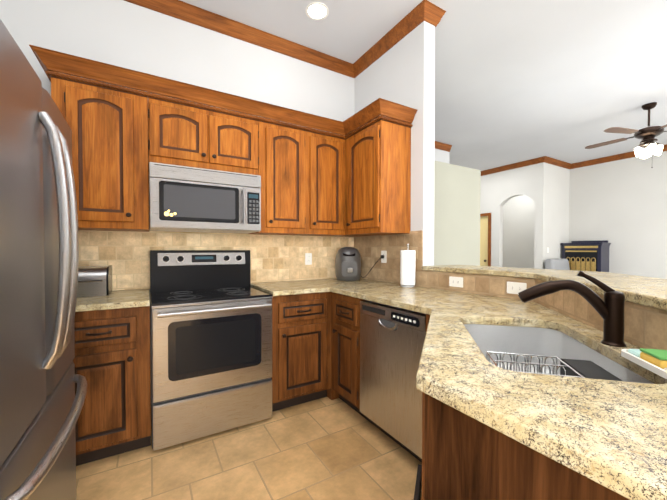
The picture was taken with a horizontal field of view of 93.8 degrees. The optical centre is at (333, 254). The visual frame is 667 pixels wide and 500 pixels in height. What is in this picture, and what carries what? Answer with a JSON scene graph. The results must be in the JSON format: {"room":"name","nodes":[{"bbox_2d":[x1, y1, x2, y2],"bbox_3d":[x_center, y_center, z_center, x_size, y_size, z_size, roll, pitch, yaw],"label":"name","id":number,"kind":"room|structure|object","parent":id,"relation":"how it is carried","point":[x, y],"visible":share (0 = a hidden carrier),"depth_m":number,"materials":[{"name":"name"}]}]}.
{"room":"kitchen","nodes":[
{"label":"kitchen","id":0,"kind":"room"},
{"bbox_2d":[0,0,354,381],"bbox_3d":[-1.201,-0.401,2.619,3.500,3.185,0.130,-1,1,-31],"label":"wall","id":1,"kind":"structure","parent":0,"point":[126,34],"depth_m":2.47,"materials":[{"name":"white paint"}]},
{"bbox_2d":[51,71,148,231],"bbox_3d":[-1.543,-0.635,2.114,0.498,0.930,0.379,-1,1,-31],"label":"wall cabinet","id":2,"kind":"object","parent":1,"relation":"attached to","point":[109,128],"depth_m":1.99,"materials":[{"name":"brown wood"}]},
{"bbox_2d":[148,92,258,174],"bbox_3d":[-1.000,-0.870,2.432,0.764,0.470,0.379,-1,1,-31],"label":"wall cabinet","id":3,"kind":"object","parent":1,"relation":"attached to","point":[182,135],"depth_m":2.27,"materials":[{"name":"brown wood"}]},
{"bbox_2d":[149,162,260,233],"bbox_3d":[-0.982,-0.400,2.408,0.756,0.438,0.450,-1,1,-31],"label":"microwave","id":4,"kind":"object","parent":1,"relation":"attached to","point":[186,199],"visible":1,"depth_m":2.24,"materials":[{"name":"silver metal"}]},
{"bbox_2d":[78,229,353,290],"bbox_3d":[-0.941,0.030,2.697,2.720,0.459,0.011,-1,1,-31],"label":"tile backsplash","id":5,"kind":"structure","parent":1,"relation":"attached to","point":[273,258],"depth_m":2.65,"materials":[{"name":"beige tile"}]},
{"bbox_2d":[305,253,311,264],"bbox_3d":[-0.248,0.044,3.097,0.072,0.115,0.007,-1,1,-31],"label":"outlet","id":6,"kind":"object","parent":5,"relation":"attached to","point":[308,256],"depth_m":3.09,"materials":[{"name":"white plastic"}]},
{"bbox_2d":[124,0,356,77],"bbox_3d":[-1.152,-1.938,2.512,3.240,0.108,0.060,-1,1,-31],"label":"crown molding","id":7,"kind":"structure","parent":1,"relation":"attached to","point":[178,9],"depth_m":2.73,"materials":[{"name":"brown wood"}]},
{"bbox_2d":[248,117,344,235],"bbox_3d":[-0.318,-0.647,2.840,0.823,0.930,0.379,-1,1,-31],"label":"wall cabinet","id":8,"kind":"object","parent":1,"relation":"attached to","point":[301,173],"depth_m":2.68,"materials":[{"name":"brown wood"}]},
{"bbox_2d":[29,44,340,138],"bbox_3d":[-0.800,-1.129,2.338,2.165,0.126,0.090,-1,1,-31],"label":"crown molding","id":9,"kind":"structure","parent":0,"point":[50,60],"depth_m":2.16,"materials":[{"name":"brown wood"}]},
{"bbox_2d":[76,397,421,499],"bbox_3d":[-0.104,1.250,0.895,3.900,0.060,11.200,-1,1,-31],"label":"floor","id":10,"kind":"structure","parent":0,"point":[325,448],"depth_m":1.78,"materials":[{"name":"beige tile"}]},
{"bbox_2d":[0,19,86,499],"bbox_3d":[-1.270,0.325,0.857,0.890,1.792,0.950,-1,1,-31],"label":"refrigerator","id":11,"kind":"object","parent":10,"relation":"on","point":[41,404],"visible":1,"depth_m":0.92,"materials":[{"name":"grey metal"}]},
{"bbox_2d":[73,306,150,465],"bbox_3d":[-1.465,0.755,2.003,0.497,0.894,0.652,-1,1,-31],"label":"base cabinet","id":12,"kind":"object","parent":10,"relation":"on","point":[111,360],"visible":0.69,"depth_m":1.79,"materials":[{"name":"brown wood"}]},
{"bbox_2d":[75,289,149,311],"bbox_3d":[-1.657,0.291,1.907,0.918,0.035,0.643,-1,1,-31],"label":"countertop","id":13,"kind":"structure","parent":12,"relation":"on","point":[118,299],"depth_m":1.86,"materials":[{"name":"stone"}]},
{"bbox_2d":[77,265,111,296],"bbox_3d":[-1.735,0.176,2.063,0.425,0.189,0.265,-1,1,-31],"label":"bread box","id":14,"kind":"object","parent":13,"relation":"on","point":[94,280],"visible":0.5,"depth_m":2.03,"materials":[{"name":"silver metal"}]},
{"bbox_2d":[150,250,272,450],"bbox_3d":[-0.905,0.583,2.296,0.756,1.228,0.704,-1,1,-31],"label":"range","id":15,"kind":"object","parent":10,"relation":"on","point":[211,337],"visible":1,"depth_m":2.07,"materials":[{"name":"grey metal"}]},
{"bbox_2d":[271,292,330,411],"bbox_3d":[-0.374,0.745,2.650,0.504,0.894,0.652,-1,1,-31],"label":"base cabinet","id":16,"kind":"object","parent":10,"relation":"on","point":[301,348],"visible":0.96,"depth_m":2.39,"materials":[{"name":"brown wood"}]},
{"bbox_2d":[327,292,369,421],"bbox_3d":[0.183,0.743,2.777,0.687,0.894,1.035,-1,1,-31],"label":"base cabinet","id":17,"kind":"object","parent":10,"relation":"on","point":[345,348],"visible":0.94,"depth_m":2.33,"materials":[{"name":"brown wood"}]},
{"bbox_2d":[360,300,425,461],"bbox_3d":[0.595,0.755,2.069,0.632,0.892,0.594,-1,1,-31],"label":"dishwasher","id":18,"kind":"object","parent":10,"relation":"on","point":[392,338],"visible":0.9,"depth_m":1.88,"materials":[{"name":"grey metal"}]},
{"bbox_2d":[414,314,557,499],"bbox_3d":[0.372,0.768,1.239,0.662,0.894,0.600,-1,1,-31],"label":"base cabinet","id":19,"kind":"object","parent":10,"relation":"on","point":[465,457],"depth_m":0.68,"materials":[{"name":"brown wood"}]},
{"bbox_2d":[251,278,666,499],"bbox_3d":[0.459,0.295,1.663,1.368,0.035,3.222,-1,1,-31],"label":"countertop","id":20,"kind":"structure","parent":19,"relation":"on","point":[611,435],"depth_m":0.67,"materials":[{"name":"stone"}]},
{"bbox_2d":[335,247,383,280],"bbox_3d":[0.223,0.089,3.038,0.329,0.330,0.445,-1,1,-31],"label":"coffee maker","id":21,"kind":"object","parent":20,"relation":"on","point":[347,263],"visible":1,"depth_m":2.99,"materials":[{"name":"grey plastic"}]},
{"bbox_2d":[398,243,417,287],"bbox_3d":[0.604,0.086,2.534,0.164,0.353,0.164,-1,1,-31],"label":"paper towel holder","id":22,"kind":"object","parent":20,"relation":"on","point":[407,266],"visible":1,"depth_m":2.48,"materials":[{"name":"white paper"}]},
{"bbox_2d":[464,324,653,383],"bbox_3d":[0.679,0.454,1.066,0.462,0.260,0.732,0,1,14],"label":"sink basin","id":23,"kind":"object","parent":20,"relation":"in","point":[524,340],"visible":0.04,"depth_m":1.36,"materials":[{"name":"silver metal"}]},
{"bbox_2d":[486,351,584,377],"bbox_3d":[0.597,0.422,0.926,0.215,0.174,0.255,0,1,14],"label":"rack","id":24,"kind":"object","parent":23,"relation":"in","point":[539,368],"visible":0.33,"depth_m":1.02,"materials":[{"name":"silver metal"}]},
{"bbox_2d":[560,358,621,380],"bbox_3d":[0.750,0.420,0.887,0.085,0.158,0.250,0,1,14],"label":"mat","id":25,"kind":"object","parent":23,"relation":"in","point":[588,369],"visible":0.23,"depth_m":0.93,"materials":[{"name":"black rubber"}]},
{"bbox_2d":[518,271,626,346],"bbox_3d":[0.798,0.170,1.060,0.296,0.234,0.062,1,1,31],"label":"faucet","id":26,"kind":"object","parent":20,"relation":"on","point":[609,309],"visible":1,"depth_m":1.01,"materials":[{"name":"black metal"}]},
{"bbox_2d":[621,348,666,378],"bbox_3d":[0.844,0.272,0.799,0.090,0.038,0.210,0,1,14],"label":"soap tray","id":27,"kind":"object","parent":20,"relation":"on","point":[654,361],"visible":1,"depth_m":0.81,"materials":[{"name":"white plastic"}]},
{"bbox_2d":[341,98,388,139],"bbox_3d":[0.262,-1.133,2.619,0.100,0.126,0.510,-1,1,-31],"label":"crown molding","id":28,"kind":"structure","parent":0,"point":[378,109],"depth_m":2.59,"materials":[{"name":"brown wood"}]},
{"bbox_2d":[355,21,434,282],"bbox_3d":[0.534,-0.407,2.997,0.130,3.185,0.990,-1,1,-31],"label":"wall","id":29,"kind":"structure","parent":0,"point":[401,71],"depth_m":2.60,"materials":[{"name":"white paint"}]},
{"bbox_2d":[338,119,410,236],"bbox_3d":[0.278,-0.648,2.921,0.379,0.930,0.848,-1,1,-31],"label":"wall cabinet","id":30,"kind":"object","parent":29,"relation":"attached to","point":[378,178],"depth_m":2.60,"materials":[{"name":"brown wood"}]},
{"bbox_2d":[354,230,422,286],"bbox_3d":[0.479,0.026,2.956,0.013,0.459,0.960,-1,1,-31],"label":"tile backsplash","id":31,"kind":"structure","parent":29,"relation":"attached to","point":[370,248],"depth_m":2.90,"materials":[{"name":"beige tile"}]},
{"bbox_2d":[381,251,386,262],"bbox_3d":[0.475,0.022,2.945,0.007,0.115,0.072,-1,1,-31],"label":"outlet","id":32,"kind":"object","parent":31,"relation":"attached to","point":[383,260],"depth_m":2.93,"materials":[{"name":"white plastic"}]},
{"bbox_2d":[352,0,431,75],"bbox_3d":[0.488,-1.943,2.863,0.060,0.108,0.970,-1,1,-31],"label":"crown molding","id":33,"kind":"structure","parent":29,"relation":"attached to","point":[422,11],"depth_m":2.76,"materials":[{"name":"brown wood"}]},
{"bbox_2d":[383,101,416,127],"bbox_3d":[0.547,-1.132,2.534,0.303,0.126,0.075,-1,1,-31],"label":"crown molding","id":34,"kind":"structure","parent":29,"relation":"attached to","point":[406,115],"depth_m":2.54,"materials":[{"name":"brown wood"}]},
{"bbox_2d":[428,6,445,26],"bbox_3d":[0.589,-1.947,3.056,0.070,0.108,1.200,-1,1,-31],"label":"crown molding","id":35,"kind":"structure","parent":29,"relation":"attached to","point":[437,13],"depth_m":2.54,"materials":[{"name":"brown wood"}]},
{"bbox_2d":[180,0,666,170],"bbox_3d":[2.777,-2.022,2.551,10.600,0.060,11.200,-1,1,-31],"label":"ceiling","id":36,"kind":"structure","parent":0,"point":[567,81],"depth_m":3.24,"materials":[{"name":"paint"}]},
{"bbox_2d":[306,2,328,19],"bbox_3d":[-0.133,-1.989,2.557,0.190,0.006,0.190,-1,1,-31],"label":"recessed light","id":37,"kind":"object","parent":36,"relation":"in","point":[317,11],"visible":1,"depth_m":2.55,"materials":[{"name":"white glass"}]},
{"bbox_2d":[585,102,666,167],"bbox_3d":[4.231,-1.594,4.269,1.370,0.853,1.321,-1,1,-31],"label":"ceiling fan","id":38,"kind":"object","parent":36,"relation":"hanging from","point":[648,134],"visible":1,"depth_m":4.17,"materials":[{"name":"brown wood"}]},
{"bbox_2d":[435,149,449,162],"bbox_3d":[0.932,-0.444,5.256,2.860,3.185,0.130,-1,1,-31],"label":"wall","id":39,"kind":"structure","parent":0,"point":[441,156],"depth_m":5.80,"materials":[{"name":"white paint"}]},
{"bbox_2d":[435,141,451,151],"bbox_3d":[0.981,-1.981,5.149,2.860,0.108,0.060,-1,1,-31],"label":"crown molding","id":40,"kind":"structure","parent":39,"relation":"attached to","point":[438,145],"depth_m":5.77,"materials":[{"name":"brown wood"}]},
{"bbox_2d":[434,161,480,265],"bbox_3d":[1.214,-0.055,4.238,2.300,2.440,0.140,-1,1,-31],"label":"wall","id":41,"kind":"structure","parent":0,"point":[457,189],"depth_m":4.47,"materials":[{"name":"paint"}]},
{"bbox_2d":[480,162,546,268],"bbox_3d":[3.896,-0.484,7.677,0.130,3.185,2.370,-1,1,-31],"label":"wall","id":42,"kind":"structure","parent":0,"point":[499,190],"depth_m":7.15,"materials":[{"name":"paint"}]},
{"bbox_2d":[480,213,490,265],"bbox_3d":[3.655,0.038,8.060,0.161,2.130,0.940,-1,1,-31],"label":"hall door","id":43,"kind":"structure","parent":42,"relation":"in","point":[485,240],"depth_m":7.80,"materials":[{"name":"brown wood"}]},
{"bbox_2d":[481,156,547,175],"bbox_3d":[3.830,-2.021,7.577,0.060,0.108,2.430,-1,1,-31],"label":"crown molding","id":44,"kind":"structure","parent":42,"relation":"attached to","point":[541,159],"depth_m":7.05,"materials":[{"name":"brown wood"}]},
{"bbox_2d":[502,195,534,267],"bbox_3d":[5.225,-0.498,8.544,0.100,3.185,2.235,-1,1,-31],"label":"wall","id":45,"kind":"structure","parent":0,"point":[518,228],"depth_m":8.60,"materials":[{"name":"paint"}]},
{"bbox_2d":[422,270,666,349],"bbox_3d":[0.706,0.218,1.207,1.410,0.132,2.278,-1,1,-31],"label":"wall tile","id":46,"kind":"structure","parent":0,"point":[645,327],"depth_m":1.36,"materials":[{"name":"beige tile"}]},
{"bbox_2d":[449,276,462,287],"bbox_3d":[0.886,0.198,2.256,0.007,0.072,0.115,-1,1,-31],"label":"outlet","id":47,"kind":"object","parent":46,"relation":"attached to","point":[453,281],"depth_m":2.25,"materials":[{"name":"white plastic"}]},
{"bbox_2d":[507,282,526,293],"bbox_3d":[1.105,0.204,1.886,0.007,0.072,0.115,-1,1,-31],"label":"outlet","id":48,"kind":"object","parent":46,"relation":"attached to","point":[515,287],"depth_m":1.89,"materials":[{"name":"white plastic"}]},
{"bbox_2d":[546,163,569,259],"bbox_3d":[4.967,-0.473,7.010,1.029,3.185,0.130,-1,1,-31],"label":"wall","id":49,"kind":"structure","parent":0,"point":[557,209],"depth_m":6.92,"materials":[{"name":"paint"}]},
{"bbox_2d":[548,157,571,167],"bbox_3d":[4.938,-2.009,6.857,1.050,0.108,0.060,-1,1,-31],"label":"crown molding","id":50,"kind":"structure","parent":49,"relation":"attached to","point":[552,161],"depth_m":6.87,"materials":[{"name":"brown wood"}]},
{"bbox_2d":[569,151,666,278],"bbox_3d":[7.573,-0.419,3.754,0.130,3.185,8.130,-1,1,-31],"label":"wall","id":51,"kind":"structure","parent":0,"point":[620,206],"depth_m":6.35,"materials":[{"name":"paint"}]},
{"bbox_2d":[568,145,666,168],"bbox_3d":[7.466,-1.957,3.723,0.060,0.108,8.030,-1,1,-31],"label":"crown molding","id":52,"kind":"structure","parent":51,"relation":"attached to","point":[629,154],"depth_m":6.57,"materials":[{"name":"brown wood"}]},
{"bbox_3d":[4.454,1.206,3.599,6.700,0.060,11.200,-1,1,-31],"label":"floor","id":53,"kind":"structure","parent":0,"visible":0},
{"bbox_2d":[544,258,569,269],"bbox_3d":[4.960,0.612,6.362,0.760,1.037,0.942,-1,1,-31],"label":"armchair","id":54,"kind":"object","parent":53,"relation":"on","point":[560,264],"visible":0.1,"depth_m":6.52,"materials":[{"name":"grey fabric"}]},
{"bbox_2d":[561,240,610,271],"bbox_3d":[5.453,0.411,6.778,0.441,1.425,0.750,-1,1,-31],"label":"cabinet","id":55,"kind":"object","parent":53,"relation":"on","point":[586,255],"visible":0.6,"depth_m":6.58,"materials":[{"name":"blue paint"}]},
{"bbox_3d":[0.784,0.683,1.202,1.550,1.064,2.381,-1,1,-31],"label":"wall","id":56,"kind":"structure","parent":0,"visible":0},
{"bbox_2d":[422,265,666,310],"bbox_3d":[0.956,0.134,1.157,1.892,0.035,2.617,-1,1,-31],"label":"bar","id":57,"kind":"object","parent":56,"relation":"on","point":[647,291],"visible":0.98,"depth_m":1.50,"materials":[{"name":"beige stone"}]}
]}

